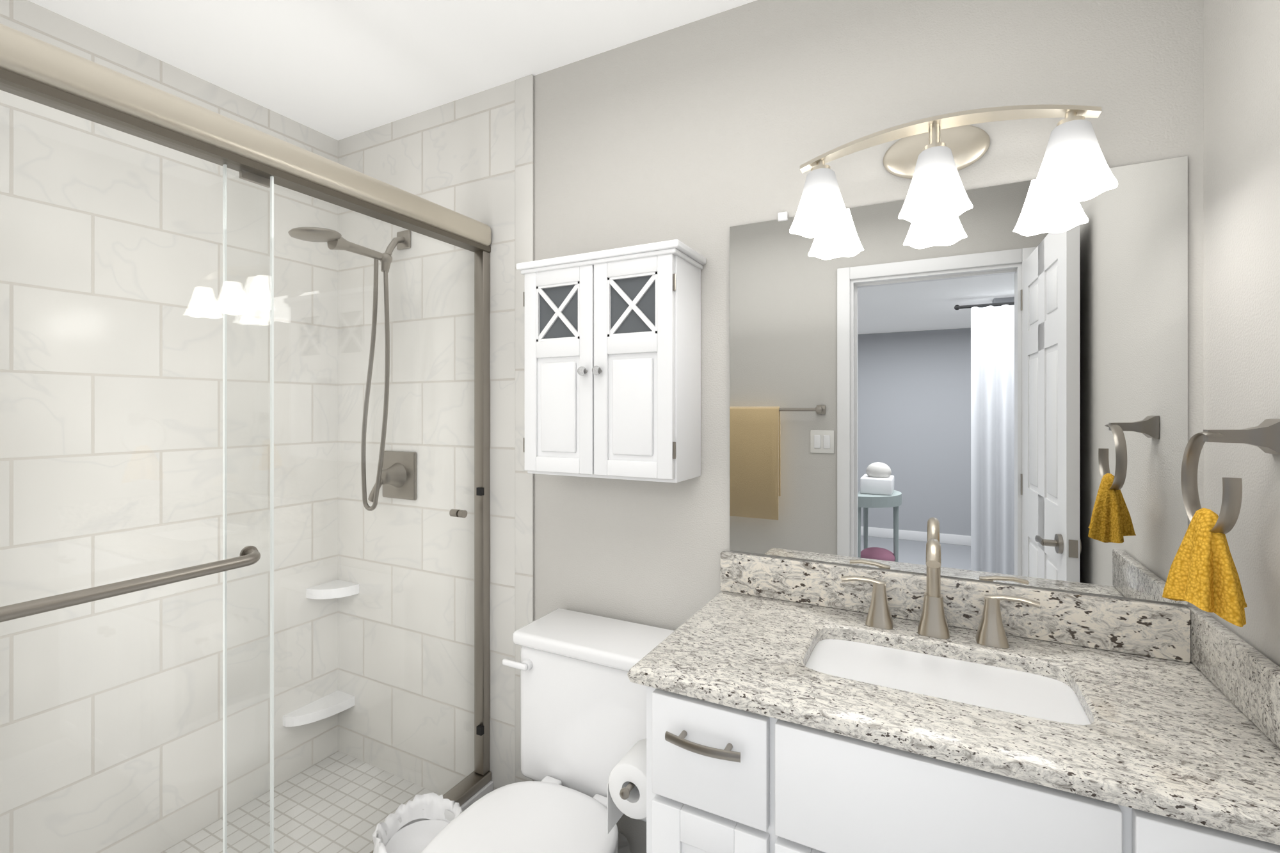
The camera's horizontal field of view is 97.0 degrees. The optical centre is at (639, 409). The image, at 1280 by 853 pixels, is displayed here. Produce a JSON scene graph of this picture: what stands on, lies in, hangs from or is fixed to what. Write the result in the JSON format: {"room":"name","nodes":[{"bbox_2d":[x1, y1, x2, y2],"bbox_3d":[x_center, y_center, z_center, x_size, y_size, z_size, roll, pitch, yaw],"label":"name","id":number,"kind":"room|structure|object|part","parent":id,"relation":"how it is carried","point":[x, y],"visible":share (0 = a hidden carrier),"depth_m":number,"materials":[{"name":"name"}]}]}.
{"room":"bathroom","nodes":[
{"label":"bathroom","id":0,"kind":"room"},
{"bbox_2d":[160,750,440,852],"bbox_3d":[-1.198,1.379,1.371,0.717,0.110,1.491,0,0,27],"label":"floor","id":1,"kind":"structure","parent":0,"point":[336,804],"depth_m":1.85,"materials":[{"name":"tile"}]},
{"bbox_2d":[28,0,756,140],"bbox_3d":[-0.420,-1.085,0.934,2.700,0.080,1.770,0,0,27],"label":"ceiling","id":2,"kind":"structure","parent":0,"point":[338,70],"depth_m":1.59,"materials":[{"name":"white paint"}]},
{"bbox_2d":[533,0,1203,852],"bbox_3d":[-0.036,0.165,1.675,2.700,2.420,0.100,0,0,27],"label":"wall","id":3,"kind":"structure","parent":0,"point":[690,133],"depth_m":1.46,"materials":[{"name":"grey paint"}]},
{"bbox_2d":[0,0,337,852],"bbox_3d":[-1.518,0.165,1.543,0.009,2.420,1.500,0,0,27],"label":"wall tile","id":4,"kind":"structure","parent":3,"relation":"attached to","point":[111,239],"depth_m":1.67,"materials":[{"name":"white tile"}]},
{"bbox_2d":[0,23,491,852],"bbox_3d":[-0.849,0.303,1.190,0.072,1.802,1.491,0,0,27],"label":"shower door","id":5,"kind":"structure","parent":3,"relation":"attached to","point":[32,68],"depth_m":1.24,"materials":[{"name":"silver metal"}]},
{"bbox_2d":[0,508,467,622],"bbox_3d":[-0.857,0.312,1.132,0.127,0.049,1.423,0,0,27],"label":"rail","id":6,"kind":"object","parent":5,"relation":"attached to","point":[249,555],"depth_m":0.97,"materials":[{"name":"silver metal"}]},
{"bbox_2d":[222,164,273,852],"bbox_3d":[-0.848,0.327,1.190,0.033,1.688,1.423,0,0,27],"label":"shower door","id":7,"kind":"structure","parent":5,"relation":"attached to","point":[224,166],"depth_m":1.18,"materials":[{"name":"clear glass"}]},
{"bbox_2d":[288,227,416,510],"bbox_3d":[-0.951,-0.145,1.859,0.172,0.984,0.398,0,0,27],"label":"shower fixture","id":8,"kind":"object","parent":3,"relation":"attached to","point":[397,477],"visible":1,"depth_m":1.94,"materials":[{"name":"silver metal"}]},
{"bbox_2d":[337,80,515,795],"bbox_3d":[-0.754,0.165,1.986,0.940,2.420,0.009,0,0,27],"label":"wall tile","id":9,"kind":"structure","parent":3,"relation":"attached to","point":[406,640],"depth_m":1.97,"materials":[{"name":"white tile"}]},
{"bbox_2d":[460,780,493,811],"bbox_3d":[-0.851,1.319,1.186,0.070,0.230,1.500,0,0,27],"label":"sill","id":10,"kind":"structure","parent":3,"relation":"attached to","point":[488,788],"depth_m":1.78,"materials":[{"name":"white paint"}]},
{"bbox_2d":[515,74,533,782],"bbox_3d":[-0.364,0.165,1.781,0.070,2.420,0.008,0,0,27],"label":"wall trim","id":11,"kind":"structure","parent":3,"relation":"attached to","point":[524,86],"depth_m":1.78,"materials":[{"name":"grey paint"}]},
{"bbox_2d":[516,239,705,483],"bbox_3d":[-0.087,-0.113,1.523,0.486,0.581,0.210,0,0,27],"label":"upper cabinet","id":12,"kind":"object","parent":3,"relation":"attached to","point":[612,336],"depth_m":1.44,"materials":[{"name":"white wood"}]},
{"bbox_2d":[789,104,1118,238],"bbox_3d":[0.614,-0.515,1.179,0.586,0.224,0.180,0,0,27],"label":"sconce","id":13,"kind":"object","parent":3,"relation":"attached to","point":[930,152],"visible":1,"depth_m":1.14,"materials":[{"name":"white glass"}]},
{"bbox_3d":[0.623,-0.569,1.198,0.536,0.115,0.138,0,0,27],"label":"frame","id":14,"kind":"part","parent":13,"relation":"part of","materials":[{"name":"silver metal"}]},
{"bbox_2d":[729,156,1187,604],"bbox_3d":[0.630,-0.063,1.266,0.893,0.857,0.010,0,0,27],"label":"mirror","id":15,"kind":"object","parent":3,"relation":"attached to","point":[1002,383],"visible":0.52,"depth_m":1.22,"materials":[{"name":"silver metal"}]},
{"bbox_2d":[1203,0,1279,666],"bbox_3d":[0.711,0.165,0.291,0.100,2.420,1.670,0,0,27],"label":"wall","id":16,"kind":"structure","parent":0,"point":[1241,38],"depth_m":0.91,"materials":[{"name":"grey paint"}]},
{"bbox_2d":[1162,418,1279,627],"bbox_3d":[0.864,0.159,0.842,0.136,0.290,0.130,0,0,-29],"label":"towel ring","id":17,"kind":"object","parent":16,"relation":"attached to","point":[1203,573],"visible":1,"depth_m":0.82,"materials":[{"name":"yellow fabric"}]},
{"bbox_3d":[-0.058,1.404,0.746,1.883,0.060,1.770,0,0,27],"label":"floor","id":18,"kind":"structure","parent":0,"visible":0},
{"bbox_2d":[371,792,462,852],"bbox_3d":[-0.557,1.204,1.429,0.228,0.339,0.227,0,0,27],"label":"trash bin","id":19,"kind":"object","parent":18,"relation":"on","point":[413,825],"visible":0.66,"depth_m":1.50,"materials":[{"name":"white plastic"}]},
{"bbox_2d":[421,608,674,852],"bbox_3d":[-0.227,0.984,1.296,0.450,0.782,0.710,0,0,27],"label":"toilet","id":20,"kind":"object","parent":18,"relation":"on","point":[582,712],"visible":0.78,"depth_m":1.40,"materials":[{"name":"white ceramic"}]},
{"bbox_2d":[607,538,1279,852],"bbox_3d":[0.469,0.818,1.047,1.018,1.113,0.544,0,0,27],"label":"vanity","id":21,"kind":"object","parent":18,"relation":"on","point":[806,706],"visible":1,"depth_m":0.94,"materials":[{"name":"white"}]},
{"bbox_2d":[840,538,1039,648],"bbox_3d":[0.598,0.365,1.153,0.370,0.208,0.147,0,0,27],"label":"faucet","id":22,"kind":"object","parent":21,"relation":"on","point":[932,630],"depth_m":1.17,"materials":[{"name":"silver metal"}]}
]}

